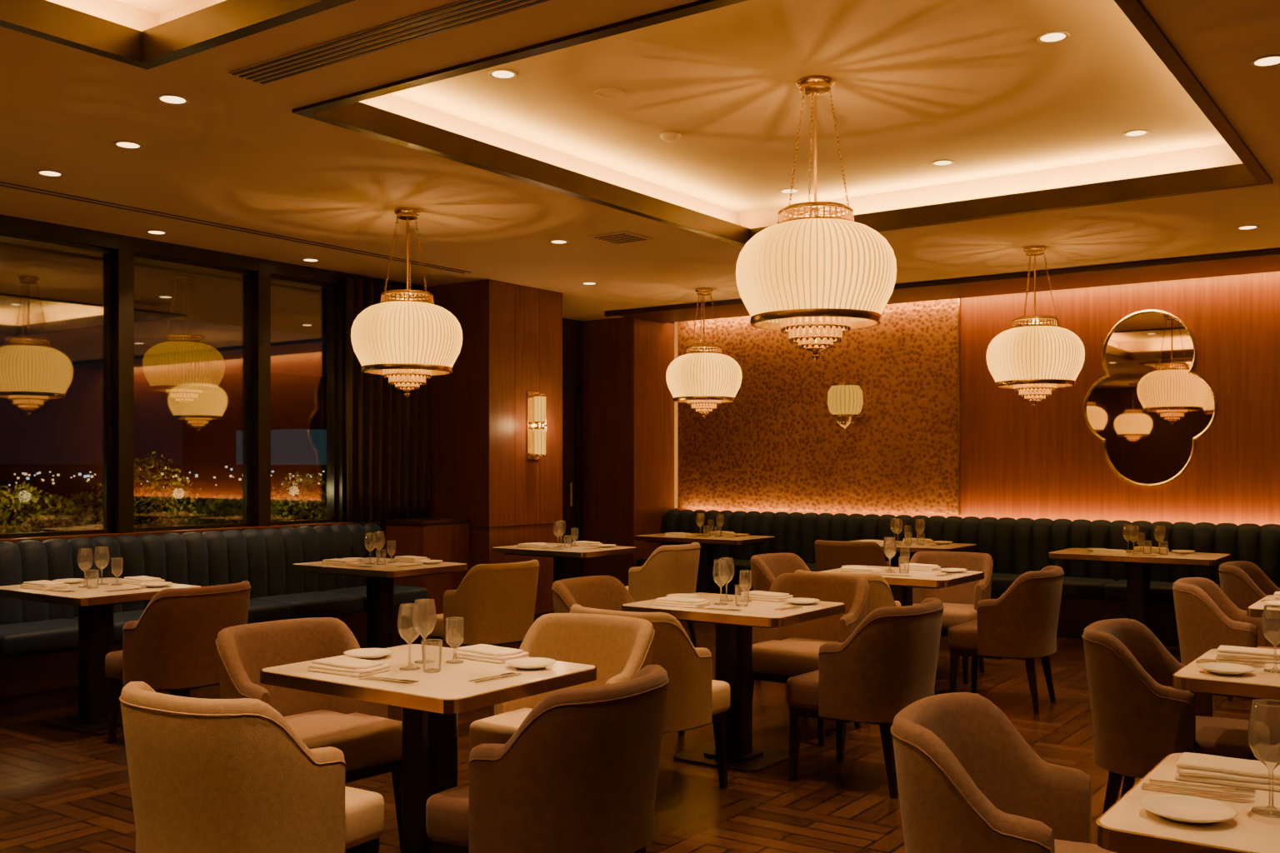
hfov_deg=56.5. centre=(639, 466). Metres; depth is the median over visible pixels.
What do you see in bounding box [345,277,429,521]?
curtain
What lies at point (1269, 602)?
plate
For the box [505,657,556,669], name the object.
plate
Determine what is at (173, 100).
recessed light
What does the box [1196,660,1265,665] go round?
table knife
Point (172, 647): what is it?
dining chair
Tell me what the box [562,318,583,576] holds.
wall
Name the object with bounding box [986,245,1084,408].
pendant lantern
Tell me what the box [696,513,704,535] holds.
wine glass
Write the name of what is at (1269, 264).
trim
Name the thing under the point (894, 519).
wine glass
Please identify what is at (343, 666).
folded napkin
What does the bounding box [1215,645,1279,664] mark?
folded napkin
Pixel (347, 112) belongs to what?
trim
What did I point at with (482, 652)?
folded napkin
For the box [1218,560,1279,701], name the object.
dining chair
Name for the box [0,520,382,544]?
window sill
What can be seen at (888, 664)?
dining chair
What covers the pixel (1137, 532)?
water goblet
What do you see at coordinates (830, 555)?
dining chair
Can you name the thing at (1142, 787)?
table knife
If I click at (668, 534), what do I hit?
folded napkin
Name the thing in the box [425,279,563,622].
column
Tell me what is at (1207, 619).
dining chair
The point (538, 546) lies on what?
folded napkin
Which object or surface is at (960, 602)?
dining chair
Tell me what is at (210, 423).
window reflection
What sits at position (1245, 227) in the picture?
recessed light
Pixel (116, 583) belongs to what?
water goblet
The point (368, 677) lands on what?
fork
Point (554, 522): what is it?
wine glass
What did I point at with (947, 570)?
plate
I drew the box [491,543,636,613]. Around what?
dining table
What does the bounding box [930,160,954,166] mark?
recessed light
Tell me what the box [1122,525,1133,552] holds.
wine glass
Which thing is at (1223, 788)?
fork
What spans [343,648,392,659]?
plate
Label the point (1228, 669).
plate
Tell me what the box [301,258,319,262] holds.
recessed light
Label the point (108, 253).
window
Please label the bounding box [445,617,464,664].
water goblet
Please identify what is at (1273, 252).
ceiling trim
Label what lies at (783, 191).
recessed light
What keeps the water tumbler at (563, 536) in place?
on the dining table at (564, 561)
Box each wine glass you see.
[76,548,93,587]
[94,546,109,584]
[364,532,376,564]
[373,531,384,562]
[397,603,422,670]
[412,599,436,664]
[552,521,562,548]
[555,520,565,546]
[695,514,704,536]
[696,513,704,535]
[712,560,729,605]
[715,514,724,536]
[718,557,734,601]
[883,537,894,571]
[883,538,896,573]
[890,518,899,543]
[893,519,902,544]
[915,519,924,544]
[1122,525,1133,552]
[1128,525,1139,554]
[1154,525,1165,554]
[1247,699,1279,818]
[1260,605,1279,673]
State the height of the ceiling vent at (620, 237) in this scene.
0.011 m
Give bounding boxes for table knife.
[43,590,69,592]
[106,588,144,592]
[358,677,413,684]
[474,673,522,683]
[697,608,739,611]
[779,606,803,610]
[880,575,909,576]
[1140,786,1254,802]
[1142,782,1254,797]
[1195,661,1265,667]
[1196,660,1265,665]
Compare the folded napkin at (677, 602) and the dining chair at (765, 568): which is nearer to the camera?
the folded napkin at (677, 602)
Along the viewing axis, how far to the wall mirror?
10.32 m
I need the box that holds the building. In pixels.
[235,429,326,464]
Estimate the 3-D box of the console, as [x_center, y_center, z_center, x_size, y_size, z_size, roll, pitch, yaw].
[-1.804,0.932,10.050,0.500,0.975,0.560,0,0,35]
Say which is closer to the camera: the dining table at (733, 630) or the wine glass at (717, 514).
the dining table at (733, 630)
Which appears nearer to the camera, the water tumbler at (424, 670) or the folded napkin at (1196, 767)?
the folded napkin at (1196, 767)
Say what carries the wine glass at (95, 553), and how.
on the dining table at (95, 606)
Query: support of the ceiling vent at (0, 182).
in the ceiling
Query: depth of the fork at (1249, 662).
4.06 m
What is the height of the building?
33.600 m
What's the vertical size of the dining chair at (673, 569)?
0.820 m
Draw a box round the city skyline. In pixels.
[0,465,326,534]
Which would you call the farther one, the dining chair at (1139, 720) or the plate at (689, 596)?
the plate at (689, 596)
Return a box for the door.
[562,385,580,577]
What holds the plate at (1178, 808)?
on the dining table at (1126, 827)
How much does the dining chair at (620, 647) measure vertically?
0.820 m
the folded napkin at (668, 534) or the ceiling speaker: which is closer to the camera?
the ceiling speaker
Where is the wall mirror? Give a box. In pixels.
[1082,310,1218,487]
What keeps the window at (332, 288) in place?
attached to the window at (108, 253)
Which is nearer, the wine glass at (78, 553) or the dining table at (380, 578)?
the wine glass at (78, 553)
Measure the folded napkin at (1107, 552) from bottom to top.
0.037 m
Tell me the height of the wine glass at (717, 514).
0.213 m
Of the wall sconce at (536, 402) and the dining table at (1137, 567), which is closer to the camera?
the dining table at (1137, 567)
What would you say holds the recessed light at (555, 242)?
in the ceiling
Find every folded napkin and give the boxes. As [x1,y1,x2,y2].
[20,580,69,589]
[120,575,164,585]
[307,655,389,677]
[320,558,360,565]
[392,555,429,563]
[452,644,529,664]
[516,543,549,549]
[571,540,602,546]
[654,596,709,608]
[664,532,692,537]
[707,530,734,535]
[739,590,793,602]
[839,566,882,574]
[860,540,889,544]
[898,563,940,571]
[901,538,933,543]
[1091,549,1125,554]
[1132,546,1169,552]
[1175,752,1279,791]
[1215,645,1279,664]
[1273,591,1279,600]
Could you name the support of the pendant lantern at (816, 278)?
hanging from the ceiling
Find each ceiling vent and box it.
[0,181,470,273]
[228,0,558,85]
[588,230,652,244]
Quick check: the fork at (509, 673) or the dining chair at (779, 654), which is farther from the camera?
the dining chair at (779, 654)
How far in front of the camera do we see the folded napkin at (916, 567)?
7.69 m
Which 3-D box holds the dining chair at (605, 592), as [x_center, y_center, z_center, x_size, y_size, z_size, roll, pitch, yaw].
[-0.134,1.010,6.244,0.605,0.820,0.588,0,0,31]
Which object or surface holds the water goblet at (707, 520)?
on the dining table at (705, 582)
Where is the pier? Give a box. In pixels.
[583,317,675,586]
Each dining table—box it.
[0,577,199,733]
[260,644,597,852]
[292,557,467,648]
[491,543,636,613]
[621,592,844,773]
[635,533,774,593]
[818,565,984,694]
[850,540,977,567]
[1047,548,1230,654]
[1095,753,1279,852]
[1172,649,1279,701]
[1246,595,1279,620]
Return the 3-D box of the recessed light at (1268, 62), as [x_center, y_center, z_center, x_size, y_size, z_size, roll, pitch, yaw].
[2.450,-1.579,4.637,0.140,0.008,0.140,0,0,35]
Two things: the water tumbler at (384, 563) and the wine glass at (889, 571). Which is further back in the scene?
the water tumbler at (384, 563)
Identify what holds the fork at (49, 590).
on the dining table at (95, 606)
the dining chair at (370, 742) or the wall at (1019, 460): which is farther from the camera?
the wall at (1019, 460)
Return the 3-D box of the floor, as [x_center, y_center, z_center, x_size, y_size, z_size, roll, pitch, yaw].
[0.172,1.470,4.534,10.960,0.100,14.600,0,0,35]
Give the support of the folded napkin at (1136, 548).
on the dining table at (1137, 567)
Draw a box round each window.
[0,214,425,539]
[134,253,252,532]
[270,275,336,525]
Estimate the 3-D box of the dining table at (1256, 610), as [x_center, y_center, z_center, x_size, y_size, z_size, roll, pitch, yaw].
[3.442,1.045,5.674,0.900,0.750,0.720,0,0,35]
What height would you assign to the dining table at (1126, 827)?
0.750 m
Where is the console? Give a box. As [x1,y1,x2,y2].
[380,517,470,640]
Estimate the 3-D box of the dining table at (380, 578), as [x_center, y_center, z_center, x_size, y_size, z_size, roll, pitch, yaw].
[-1.789,1.045,8.202,1.000,0.750,0.740,0,0,35]
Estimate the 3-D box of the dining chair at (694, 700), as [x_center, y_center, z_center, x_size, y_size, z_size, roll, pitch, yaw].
[0.025,1.010,5.193,0.588,0.820,0.605,0,0,38]
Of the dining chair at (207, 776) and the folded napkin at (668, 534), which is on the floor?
the dining chair at (207, 776)
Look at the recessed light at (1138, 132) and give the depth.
6.65 m
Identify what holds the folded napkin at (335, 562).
on the dining table at (380, 578)
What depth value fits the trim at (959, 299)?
11.30 m
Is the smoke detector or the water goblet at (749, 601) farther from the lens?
the smoke detector
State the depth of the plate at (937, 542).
10.26 m
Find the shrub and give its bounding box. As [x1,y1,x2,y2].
[0,450,326,534]
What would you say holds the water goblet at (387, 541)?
on the dining table at (380, 578)
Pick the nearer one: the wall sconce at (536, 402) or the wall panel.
the wall sconce at (536, 402)
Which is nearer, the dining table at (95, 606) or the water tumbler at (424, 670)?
the water tumbler at (424, 670)
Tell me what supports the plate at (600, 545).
on the dining table at (564, 561)
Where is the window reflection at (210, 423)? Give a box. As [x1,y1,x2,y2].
[182,372,326,464]
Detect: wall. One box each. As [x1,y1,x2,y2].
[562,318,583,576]
[675,271,1279,526]
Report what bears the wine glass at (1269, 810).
on the dining table at (1126, 827)
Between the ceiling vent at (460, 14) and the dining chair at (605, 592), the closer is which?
the ceiling vent at (460, 14)
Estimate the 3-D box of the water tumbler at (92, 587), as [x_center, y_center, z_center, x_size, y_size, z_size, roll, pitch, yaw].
[-3.006,0.619,6.540,0.071,0.101,0.071,0,0,35]
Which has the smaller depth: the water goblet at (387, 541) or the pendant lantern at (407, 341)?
the pendant lantern at (407, 341)
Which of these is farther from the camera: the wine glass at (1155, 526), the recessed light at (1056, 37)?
the wine glass at (1155, 526)
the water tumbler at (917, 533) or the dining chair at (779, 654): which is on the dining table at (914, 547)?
the water tumbler at (917, 533)
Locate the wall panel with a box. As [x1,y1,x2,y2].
[677,298,958,514]
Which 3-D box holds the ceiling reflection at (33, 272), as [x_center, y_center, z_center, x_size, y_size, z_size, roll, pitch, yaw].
[-6.078,-1.720,8.592,4.150,0.120,14.000,0,0,35]
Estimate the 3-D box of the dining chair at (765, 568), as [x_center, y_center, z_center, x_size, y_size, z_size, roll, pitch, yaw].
[1.064,1.010,7.971,0.605,0.820,0.588,0,0,35]
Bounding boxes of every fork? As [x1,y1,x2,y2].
[49,590,74,592]
[104,588,141,591]
[365,675,419,683]
[468,672,518,682]
[700,607,741,610]
[774,605,799,610]
[1149,779,1255,794]
[1200,659,1265,664]
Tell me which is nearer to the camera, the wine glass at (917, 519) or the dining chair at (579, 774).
the dining chair at (579, 774)
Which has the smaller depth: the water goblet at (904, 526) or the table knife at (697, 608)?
the table knife at (697, 608)
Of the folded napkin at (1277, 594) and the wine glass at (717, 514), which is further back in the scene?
the wine glass at (717, 514)
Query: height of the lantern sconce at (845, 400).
0.455 m
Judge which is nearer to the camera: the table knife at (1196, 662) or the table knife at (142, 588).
the table knife at (1196, 662)
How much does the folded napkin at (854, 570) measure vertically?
0.037 m
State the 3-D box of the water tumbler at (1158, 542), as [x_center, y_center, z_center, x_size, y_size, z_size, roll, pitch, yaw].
[3.966,0.619,9.028,0.071,0.101,0.071,0,0,35]
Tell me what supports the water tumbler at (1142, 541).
on the dining table at (1137, 567)
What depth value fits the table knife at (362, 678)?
3.69 m
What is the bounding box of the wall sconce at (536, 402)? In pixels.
[526,391,546,459]
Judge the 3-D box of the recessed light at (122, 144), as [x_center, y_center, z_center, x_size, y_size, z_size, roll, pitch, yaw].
[-2.513,-1.579,5.847,0.140,0.008,0.140,0,0,35]
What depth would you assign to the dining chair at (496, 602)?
7.38 m
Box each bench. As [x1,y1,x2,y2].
[0,523,427,713]
[636,509,1279,644]
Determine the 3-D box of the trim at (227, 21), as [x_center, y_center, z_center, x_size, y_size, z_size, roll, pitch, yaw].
[-1.749,-1.625,2.072,3.350,0.120,4.060,0,0,35]
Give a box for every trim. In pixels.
[0,0,354,69]
[291,0,1272,246]
[620,255,1279,323]
[674,322,677,508]
[958,298,960,514]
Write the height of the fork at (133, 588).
0.003 m
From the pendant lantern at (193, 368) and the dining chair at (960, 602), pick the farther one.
the pendant lantern at (193, 368)
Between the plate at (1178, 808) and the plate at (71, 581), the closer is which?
the plate at (1178, 808)
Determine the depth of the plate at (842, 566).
7.80 m
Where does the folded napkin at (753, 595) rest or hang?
on the dining table at (733, 630)
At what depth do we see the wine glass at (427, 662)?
4.09 m
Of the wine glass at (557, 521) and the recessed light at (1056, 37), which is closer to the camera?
the recessed light at (1056, 37)
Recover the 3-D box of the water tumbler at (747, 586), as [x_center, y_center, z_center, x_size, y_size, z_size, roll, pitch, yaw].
[0.488,0.619,5.706,0.071,0.101,0.071,0,0,35]
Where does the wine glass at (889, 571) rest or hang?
on the dining table at (901, 587)
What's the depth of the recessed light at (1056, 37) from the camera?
5.15 m
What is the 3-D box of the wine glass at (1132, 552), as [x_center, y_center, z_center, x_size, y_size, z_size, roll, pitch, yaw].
[3.799,0.563,9.166,0.082,0.213,0.082,0,0,35]
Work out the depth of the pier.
12.77 m
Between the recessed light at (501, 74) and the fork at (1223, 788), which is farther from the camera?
the recessed light at (501, 74)
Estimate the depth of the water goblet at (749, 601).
5.92 m
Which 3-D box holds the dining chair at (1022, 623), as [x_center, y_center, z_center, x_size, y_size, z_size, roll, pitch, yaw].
[2.204,1.010,7.115,0.605,0.820,0.588,0,0,32]
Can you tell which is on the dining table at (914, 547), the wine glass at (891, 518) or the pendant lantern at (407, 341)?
the wine glass at (891, 518)
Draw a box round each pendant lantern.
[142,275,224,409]
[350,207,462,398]
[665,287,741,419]
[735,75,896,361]
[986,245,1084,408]
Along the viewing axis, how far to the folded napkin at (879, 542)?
10.19 m
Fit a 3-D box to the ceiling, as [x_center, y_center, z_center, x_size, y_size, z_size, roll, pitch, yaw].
[-0.015,-1.625,4.495,11.020,0.090,14.120,0,0,35]
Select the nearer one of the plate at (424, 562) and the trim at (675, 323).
the plate at (424, 562)
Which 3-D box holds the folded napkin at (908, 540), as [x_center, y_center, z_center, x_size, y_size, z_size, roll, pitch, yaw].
[2.449,0.651,10.500,0.237,0.037,0.145,0,0,39]
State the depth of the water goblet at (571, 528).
10.00 m
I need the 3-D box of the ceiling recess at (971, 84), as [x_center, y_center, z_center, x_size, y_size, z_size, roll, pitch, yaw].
[0.981,-1.790,5.928,3.710,0.240,4.350,0,0,35]
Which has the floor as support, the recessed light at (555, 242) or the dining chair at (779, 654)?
the dining chair at (779, 654)
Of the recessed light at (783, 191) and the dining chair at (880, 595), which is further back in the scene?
the recessed light at (783, 191)
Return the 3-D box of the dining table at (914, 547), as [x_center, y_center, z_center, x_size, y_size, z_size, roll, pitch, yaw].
[2.271,1.045,10.302,1.100,0.750,0.700,0,0,35]
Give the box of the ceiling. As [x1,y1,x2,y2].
[0,0,1279,320]
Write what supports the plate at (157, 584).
on the dining table at (95, 606)
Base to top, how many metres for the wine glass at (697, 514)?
0.213 m
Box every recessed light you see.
[35,170,64,177]
[112,140,143,149]
[145,230,167,234]
[155,94,189,104]
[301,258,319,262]
[488,69,517,79]
[549,240,569,244]
[581,282,597,284]
[779,188,799,194]
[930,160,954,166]
[1035,30,1069,43]
[1122,130,1149,137]
[1235,225,1259,229]
[1249,55,1279,67]
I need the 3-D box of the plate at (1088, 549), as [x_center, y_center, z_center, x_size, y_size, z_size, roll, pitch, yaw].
[3.606,0.659,9.403,0.170,0.020,0.170,0,0,35]
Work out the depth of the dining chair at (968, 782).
2.96 m
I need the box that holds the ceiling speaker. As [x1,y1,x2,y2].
[594,88,624,99]
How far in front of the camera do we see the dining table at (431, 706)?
3.88 m
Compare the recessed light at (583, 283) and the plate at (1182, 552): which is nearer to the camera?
the plate at (1182, 552)
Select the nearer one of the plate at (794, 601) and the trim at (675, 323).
the plate at (794, 601)
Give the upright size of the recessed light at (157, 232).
0.008 m
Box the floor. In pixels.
[0,620,1279,852]
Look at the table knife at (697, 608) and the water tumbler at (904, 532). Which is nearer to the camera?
the table knife at (697, 608)
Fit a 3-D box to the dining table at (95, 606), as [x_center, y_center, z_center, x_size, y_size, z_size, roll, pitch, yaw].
[-3.027,1.045,6.628,0.950,0.750,0.740,0,0,35]
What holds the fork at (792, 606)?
on the dining table at (733, 630)
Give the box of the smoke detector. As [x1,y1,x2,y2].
[660,131,680,142]
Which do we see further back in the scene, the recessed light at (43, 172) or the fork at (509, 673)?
the recessed light at (43, 172)
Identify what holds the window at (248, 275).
attached to the window at (108, 253)
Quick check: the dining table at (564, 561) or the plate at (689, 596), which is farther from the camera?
the dining table at (564, 561)
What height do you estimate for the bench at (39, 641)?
0.957 m
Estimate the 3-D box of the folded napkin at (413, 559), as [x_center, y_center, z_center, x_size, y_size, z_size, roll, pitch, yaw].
[-1.611,0.651,8.400,0.237,0.037,0.145,0,0,38]
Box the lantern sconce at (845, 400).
[827,382,863,429]
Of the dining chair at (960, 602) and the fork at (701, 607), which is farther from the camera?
the dining chair at (960, 602)
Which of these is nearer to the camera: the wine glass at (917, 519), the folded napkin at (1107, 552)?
the folded napkin at (1107, 552)
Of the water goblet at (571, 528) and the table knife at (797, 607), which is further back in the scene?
the water goblet at (571, 528)
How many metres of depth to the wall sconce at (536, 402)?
10.41 m
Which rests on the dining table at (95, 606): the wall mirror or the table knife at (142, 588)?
the table knife at (142, 588)
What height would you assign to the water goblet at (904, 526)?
0.151 m
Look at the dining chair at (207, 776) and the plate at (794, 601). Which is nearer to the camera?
the dining chair at (207, 776)
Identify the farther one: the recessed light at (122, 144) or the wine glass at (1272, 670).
the recessed light at (122, 144)
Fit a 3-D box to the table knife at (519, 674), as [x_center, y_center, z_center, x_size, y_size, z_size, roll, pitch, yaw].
[-0.440,0.667,3.754,0.015,0.003,0.210,0,0,39]
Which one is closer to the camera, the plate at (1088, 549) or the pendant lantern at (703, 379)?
the plate at (1088, 549)
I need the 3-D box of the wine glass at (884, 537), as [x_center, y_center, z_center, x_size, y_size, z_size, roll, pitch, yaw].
[1.604,0.563,7.658,0.082,0.213,0.082,0,0,35]
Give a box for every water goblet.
[110,558,123,585]
[386,540,395,563]
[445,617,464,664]
[570,528,578,546]
[707,520,714,535]
[739,570,751,602]
[900,547,909,571]
[904,525,911,543]
[1136,532,1144,552]
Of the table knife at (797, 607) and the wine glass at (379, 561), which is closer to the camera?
the table knife at (797, 607)
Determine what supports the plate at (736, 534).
on the dining table at (705, 582)
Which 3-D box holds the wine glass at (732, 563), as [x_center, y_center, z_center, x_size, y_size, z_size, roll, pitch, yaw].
[0.430,0.563,5.933,0.082,0.213,0.082,0,0,35]
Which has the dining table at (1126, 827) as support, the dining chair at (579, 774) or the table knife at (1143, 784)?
the table knife at (1143, 784)
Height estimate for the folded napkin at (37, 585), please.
0.037 m
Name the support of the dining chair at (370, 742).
on the floor
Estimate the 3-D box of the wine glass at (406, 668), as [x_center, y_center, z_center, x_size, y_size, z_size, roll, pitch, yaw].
[-0.760,0.563,3.934,0.082,0.213,0.082,0,0,35]
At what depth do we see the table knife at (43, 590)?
6.36 m
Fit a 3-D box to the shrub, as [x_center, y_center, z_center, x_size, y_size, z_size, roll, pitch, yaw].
[-3.856,0.192,8.741,0.358,0.619,4.858,0,0,35]
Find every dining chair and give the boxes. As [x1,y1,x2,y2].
[105,580,250,744]
[119,681,384,852]
[215,617,401,849]
[425,665,669,852]
[427,560,539,646]
[469,613,654,752]
[550,575,684,736]
[569,604,729,808]
[625,542,700,646]
[750,553,810,591]
[752,573,869,747]
[785,597,944,799]
[795,570,901,615]
[814,540,891,571]
[890,692,1117,852]
[910,551,993,684]
[947,565,1064,714]
[1081,618,1269,814]
[1171,577,1279,665]
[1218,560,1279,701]
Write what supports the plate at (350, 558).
on the dining table at (380, 578)
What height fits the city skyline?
31.500 m
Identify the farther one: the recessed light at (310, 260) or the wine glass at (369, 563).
the recessed light at (310, 260)
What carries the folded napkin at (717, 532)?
on the dining table at (705, 582)
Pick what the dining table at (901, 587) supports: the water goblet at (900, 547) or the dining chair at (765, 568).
the water goblet at (900, 547)
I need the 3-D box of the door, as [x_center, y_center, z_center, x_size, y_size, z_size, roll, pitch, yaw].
[-1.002,0.280,12.289,0.102,2.280,1.200,0,0,35]
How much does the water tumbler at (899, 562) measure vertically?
0.101 m
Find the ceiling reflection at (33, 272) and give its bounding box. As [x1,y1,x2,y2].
[0,237,326,335]
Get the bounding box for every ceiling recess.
[46,0,225,30]
[360,0,1242,229]
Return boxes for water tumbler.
[85,570,99,589]
[375,550,385,564]
[420,639,442,673]
[563,535,571,548]
[735,584,749,607]
[898,556,909,574]
[904,532,912,544]
[916,533,924,545]
[1142,540,1152,554]
[1158,541,1168,554]
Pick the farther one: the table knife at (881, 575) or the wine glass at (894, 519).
the wine glass at (894, 519)
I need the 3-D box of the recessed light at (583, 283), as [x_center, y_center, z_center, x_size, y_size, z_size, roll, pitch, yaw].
[-0.435,-1.579,10.270,0.140,0.008,0.140,0,0,35]
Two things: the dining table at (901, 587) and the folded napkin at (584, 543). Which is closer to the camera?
the dining table at (901, 587)
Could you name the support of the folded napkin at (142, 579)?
on the dining table at (95, 606)
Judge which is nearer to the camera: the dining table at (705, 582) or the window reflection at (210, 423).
the dining table at (705, 582)
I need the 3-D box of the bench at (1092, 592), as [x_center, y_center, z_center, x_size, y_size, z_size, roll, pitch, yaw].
[4.261,0.942,9.861,10.100,0.957,0.660,0,0,35]
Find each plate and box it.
[52,578,84,584]
[139,581,172,587]
[340,557,365,560]
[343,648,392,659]
[418,560,442,564]
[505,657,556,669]
[595,544,616,547]
[666,594,699,598]
[731,533,749,536]
[785,598,819,604]
[841,565,868,567]
[932,540,952,544]
[940,568,966,573]
[1085,548,1105,551]
[1140,795,1237,824]
[1171,550,1194,554]
[1197,662,1255,675]
[1263,600,1279,607]
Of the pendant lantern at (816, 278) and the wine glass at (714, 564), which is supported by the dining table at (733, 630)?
the wine glass at (714, 564)
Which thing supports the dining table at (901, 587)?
on the floor
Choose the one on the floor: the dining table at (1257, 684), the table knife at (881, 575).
the dining table at (1257, 684)
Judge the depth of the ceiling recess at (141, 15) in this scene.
4.78 m

